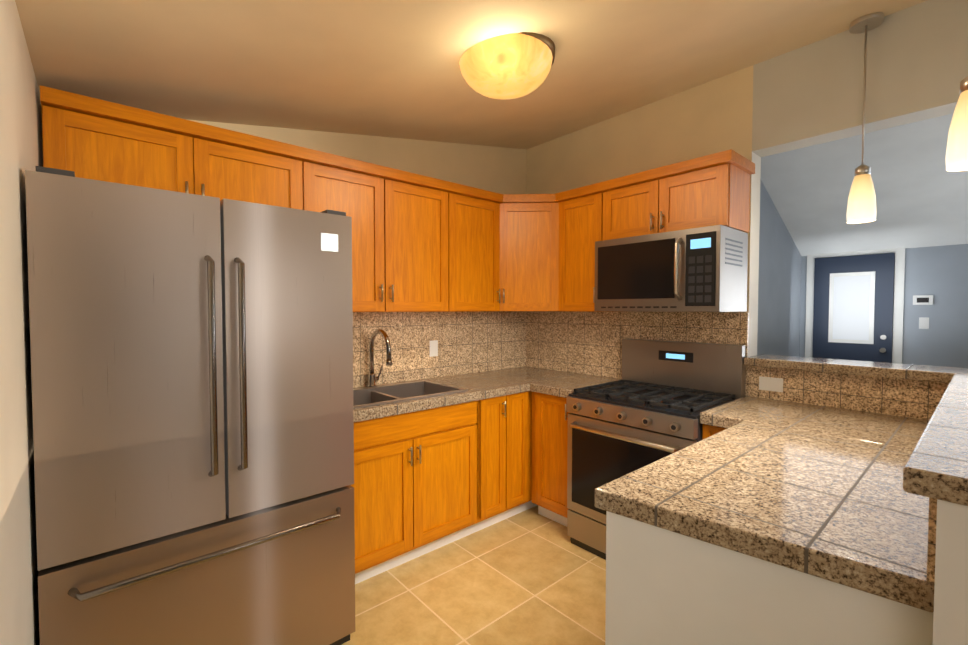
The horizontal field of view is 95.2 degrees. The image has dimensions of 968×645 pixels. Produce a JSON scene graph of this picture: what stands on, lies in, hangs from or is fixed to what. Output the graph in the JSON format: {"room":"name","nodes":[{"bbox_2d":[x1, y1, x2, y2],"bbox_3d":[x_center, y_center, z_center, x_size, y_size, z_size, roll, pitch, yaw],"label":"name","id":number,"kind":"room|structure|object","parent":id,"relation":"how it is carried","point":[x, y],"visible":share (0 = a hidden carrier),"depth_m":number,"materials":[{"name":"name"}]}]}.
{"room":"kitchen","nodes":[
{"label":"kitchen","id":0,"kind":"room"},
{"bbox_2d":[0,0,42,644],"bbox_3d":[-1.437,-0.262,1.296,0.138,3.300,1.750,-2,2,-41],"label":"wall","id":1,"kind":"structure","parent":0,"point":[21,146],"depth_m":1.11,"materials":[{"name":"white paint"}]},
{"bbox_2d":[186,119,526,193],"bbox_3d":[-1.507,-0.293,2.297,5.150,3.300,0.150,-2,2,-41],"label":"wall","id":2,"kind":"structure","parent":0,"point":[501,170],"depth_m":3.13,"materials":[{"name":"beige paint"}]},
{"bbox_2d":[40,85,307,210],"bbox_3d":[-1.390,-0.684,2.074,0.950,0.396,0.319,-2,2,-41],"label":"upper cabinet","id":3,"kind":"object","parent":2,"relation":"attached to","point":[92,138],"depth_m":1.89,"materials":[{"name":"brown wood"}]},
{"bbox_2d":[308,148,439,311],"bbox_3d":[-0.660,-0.483,2.719,0.989,0.836,0.319,-2,2,-41],"label":"upper cabinet","id":4,"kind":"object","parent":2,"relation":"attached to","point":[421,243],"depth_m":2.58,"materials":[{"name":"brown wood"}]},
{"bbox_2d":[353,311,524,387],"bbox_3d":[-0.384,0.161,3.183,1.980,0.478,0.012,-2,2,-41],"label":"backsplash","id":5,"kind":"structure","parent":2,"relation":"attached to","point":[468,342],"depth_m":3.21,"materials":[{"name":"stone"}]},
{"bbox_2d":[430,340,437,356],"bbox_3d":[-0.362,0.188,3.190,0.070,0.115,0.006,-2,2,-41],"label":"electrical outlet","id":6,"kind":"object","parent":5,"relation":"attached to","point":[434,348],"visible":1,"depth_m":3.19,"materials":[{"name":"white plastic"}]},
{"bbox_2d":[440,180,495,311],"bbox_3d":[-0.154,-0.496,3.136,0.570,0.836,0.358,-2,2,-41],"label":"upper cabinet","id":7,"kind":"object","parent":2,"relation":"attached to","point":[467,213],"depth_m":2.99,"materials":[{"name":"brown wood"}]},
{"bbox_2d":[496,191,563,310],"bbox_3d":[0.336,-0.503,3.355,0.670,0.836,0.672,-2,2,-41],"label":"upper cabinet","id":8,"kind":"object","parent":2,"relation":"attached to","point":[527,225],"depth_m":3.18,"materials":[{"name":"brown wood"}]},
{"bbox_2d":[15,0,926,148],"bbox_3d":[0.132,-0.994,0.287,5.300,1.028,5.300,-2,2,-41],"label":"ceiling","id":9,"kind":"structure","parent":0,"point":[386,68],"depth_m":1.87,"materials":[{"name":"beige paint"}]},
{"bbox_2d":[459,32,554,98],"bbox_3d":[0.096,-1.137,1.979,0.444,0.189,0.444,-2,2,-41],"label":"lamp","id":10,"kind":"object","parent":9,"relation":"attached to","point":[513,65],"visible":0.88,"depth_m":1.86,"materials":[{"name":"yellow glass"}]},
{"bbox_2d":[847,12,883,223],"bbox_3d":[1.797,-0.959,2.091,0.122,0.954,0.124,-2,2,-41],"label":"pendant light","id":11,"kind":"object","parent":9,"relation":"hanging from","point":[861,207],"visible":0.94,"depth_m":2.08,"materials":[{"name":"white glass"}]},
{"bbox_2d":[946,76,967,170],"bbox_3d":[1.423,-0.862,1.275,0.122,0.811,0.124,-2,2,-41],"label":"pendant light","id":12,"kind":"object","parent":9,"relation":"hanging from","point":[957,152],"visible":1,"depth_m":1.28,"materials":[{"name":"white glass"}]},
{"bbox_2d":[342,505,605,644],"bbox_3d":[1.524,1.430,1.580,9.300,0.100,5.600,-2,2,-41],"label":"floor","id":13,"kind":"structure","parent":0,"point":[531,576],"depth_m":2.22,"materials":[{"name":"tile"}]},
{"bbox_2d":[25,166,354,644],"bbox_3d":[-1.170,0.457,1.854,0.945,1.828,0.936,-2,2,-41],"label":"refrigerator","id":14,"kind":"object","parent":13,"relation":"on","point":[192,388],"visible":1,"depth_m":1.47,"materials":[{"name":"grey metal"}]},
{"bbox_2d":[519,391,568,526],"bbox_3d":[0.628,0.898,3.062,0.672,0.874,0.386,-2,2,-41],"label":"base cabinet","id":15,"kind":"object","parent":13,"relation":"on","point":[543,418],"depth_m":2.93,"materials":[{"name":"orange wood"}]},
{"bbox_2d":[353,366,579,422],"bbox_3d":[-0.172,0.435,2.960,1.993,0.055,0.639,-2,2,-41],"label":"countertop","id":16,"kind":"structure","parent":15,"relation":"on","point":[502,382],"depth_m":2.83,"materials":[{"name":"stone"}]},
{"bbox_2d":[367,329,391,387],"bbox_3d":[-0.633,0.226,2.744,0.098,0.375,0.276,-2,2,-41],"label":"faucet","id":17,"kind":"object","parent":16,"relation":"on","point":[372,379],"visible":0.96,"depth_m":2.79,"materials":[{"name":"silver metal"}]},
{"bbox_2d":[353,380,467,408],"bbox_3d":[-0.560,0.502,2.598,0.820,0.181,0.470,-2,2,-41],"label":"sink","id":18,"kind":"object","parent":16,"relation":"in","point":[376,395],"visible":0.27,"depth_m":2.76,"materials":[{"name":"silver metal"}]},
{"bbox_2d":[529,374,621,397],"bbox_3d":[0.664,0.433,3.029,0.643,0.055,0.316,-2,2,-41],"label":"countertop","id":19,"kind":"structure","parent":15,"relation":"on","point":[564,384],"depth_m":2.96,"materials":[{"name":"stone"}]},
{"bbox_2d":[566,339,745,559],"bbox_3d":[0.980,0.739,2.596,0.722,1.220,0.758,-2,2,-41],"label":"range","id":20,"kind":"object","parent":13,"relation":"on","point":[654,402],"visible":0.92,"depth_m":2.55,"materials":[{"name":"grey metal"}]},
{"bbox_2d":[702,424,725,439],"bbox_3d":[1.354,0.922,2.282,0.607,0.874,0.204,-2,2,-41],"label":"base cabinet","id":21,"kind":"object","parent":13,"relation":"on","point":[708,430],"depth_m":2.12,"materials":[{"name":"orange wood"}]},
{"bbox_2d":[700,396,768,425],"bbox_3d":[1.332,0.456,2.269,0.639,0.055,0.178,-2,2,-41],"label":"countertop","id":22,"kind":"structure","parent":21,"relation":"on","point":[707,417],"depth_m":2.19,"materials":[{"name":"stone"}]},
{"bbox_2d":[595,399,934,611],"bbox_3d":[1.186,0.477,1.572,1.777,0.055,0.678,-2,2,-41],"label":"countertop","id":23,"kind":"structure","parent":21,"relation":"on","point":[816,490],"depth_m":1.19,"materials":[{"name":"stone"}]},
{"bbox_2d":[527,0,967,356],"bbox_3d":[2.070,-0.484,1.998,0.150,3.700,5.000,-2,2,-41],"label":"wall","id":24,"kind":"structure","parent":0,"point":[916,71],"depth_m":2.39,"materials":[{"name":"paint"}]},
{"bbox_2d":[560,181,626,311],"bbox_3d":[0.739,-0.496,3.132,0.357,0.836,0.412,-2,2,-41],"label":"upper cabinet","id":25,"kind":"object","parent":24,"relation":"attached to","point":[581,208],"depth_m":3.02,"materials":[{"name":"brown wood"}]},
{"bbox_2d":[604,149,754,239],"bbox_3d":[1.141,-0.709,2.695,0.318,0.384,0.765,-2,2,-41],"label":"upper cabinet","id":26,"kind":"object","parent":24,"relation":"attached to","point":[712,189],"depth_m":2.49,"materials":[{"name":"brown wood"}]},
{"bbox_2d":[594,225,747,311],"bbox_3d":[1.083,-0.289,2.654,0.450,0.445,0.760,-2,2,-41],"label":"microwave","id":27,"kind":"object","parent":26,"relation":"attached to","point":[702,269],"visible":1,"depth_m":2.46,"materials":[{"name":"silver metal"}]},
{"bbox_2d":[525,311,948,419],"bbox_3d":[1.218,0.171,2.867,0.012,0.478,2.598,-2,2,-41],"label":"backsplash","id":28,"kind":"structure","parent":24,"relation":"attached to","point":[589,343],"depth_m":2.74,"materials":[{"name":"stone"}]},
{"bbox_2d":[759,376,782,391],"bbox_3d":[1.583,0.341,2.439,0.006,0.075,0.115,-2,2,-41],"label":"outlet","id":29,"kind":"object","parent":28,"relation":"attached to","point":[771,384],"visible":1,"depth_m":2.44,"materials":[{"name":"white plastic"}]},
{"bbox_2d":[605,511,933,644],"bbox_3d":[0.606,0.960,1.050,0.652,0.873,0.049,1,2,40],"label":"wall","id":30,"kind":"structure","parent":0,"point":[665,587],"depth_m":1.04,"materials":[{"name":"white paint"}]},
{"bbox_2d":[757,179,801,356],"bbox_3d":[2.506,-0.554,4.286,3.520,3.700,0.130,-2,2,-41],"label":"wall","id":31,"kind":"structure","parent":0,"point":[779,287],"depth_m":4.79,"materials":[{"name":"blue paint"}]},
{"bbox_2d":[760,113,967,255],"bbox_3d":[3.878,-1.507,2.786,3.650,1.670,4.150,-2,2,-41],"label":"ceiling","id":32,"kind":"structure","parent":0,"point":[921,192],"depth_m":4.12,"materials":[{"name":"white paint"}]},
{"bbox_2d":[799,244,967,367],"bbox_3d":[5.154,-0.546,4.031,0.130,3.700,4.000,-2,2,-41],"label":"wall","id":33,"kind":"structure","parent":0,"point":[939,274],"depth_m":4.54,"materials":[{"name":"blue paint"}]},
{"bbox_2d":[805,247,904,363],"bbox_3d":[4.161,0.219,5.020,0.090,2.110,0.860,-2,2,-41],"label":"entry door","id":34,"kind":"structure","parent":33,"relation":"in","point":[854,299],"depth_m":4.97,"materials":[{"name":"blue wood"}]},
{"bbox_2d":[913,295,932,304],"bbox_3d":[4.564,-0.233,4.594,0.025,0.100,0.150,-2,2,-41],"label":"thermostat","id":35,"kind":"object","parent":33,"relation":"attached to","point":[922,299],"visible":1,"depth_m":4.59,"materials":[{"name":"white plastic"}]},
{"bbox_2d":[919,317,928,328],"bbox_3d":[4.579,0.007,4.598,0.008,0.120,0.075,-2,2,-41],"label":"switch plate","id":36,"kind":"object","parent":33,"relation":"attached to","point":[923,322],"visible":1,"depth_m":4.60,"materials":[{"name":"white plastic"}]},
{"bbox_2d":[933,499,967,644],"bbox_3d":[1.472,0.834,1.275,1.755,1.110,0.158,-2,2,-41],"label":"wall","id":37,"kind":"structure","parent":0,"point":[950,621],"depth_m":0.73,"materials":[{"name":"white paint"}]},
{"bbox_2d":[927,498,936,582],"bbox_3d":[1.439,0.367,1.348,1.660,0.179,0.012,-2,2,-41],"label":"backsplash","id":38,"kind":"structure","parent":37,"relation":"attached to","point":[932,520],"depth_m":0.80,"materials":[{"name":"stone"}]},
{"bbox_3d":[2.644,0.831,1.381,0.150,1.110,3.254,-2,2,-41],"label":"wall","id":39,"kind":"structure","parent":0,"visible":0},
{"bbox_2d":[744,354,967,505],"bbox_3d":[2.007,0.271,0.805,1.985,0.045,3.252,-2,2,-41],"label":"bar ledge","id":40,"kind":"object","parent":39,"relation":"on","point":[936,466],"visible":1,"depth_m":1.06,"materials":[{"name":"stone"}]}
]}

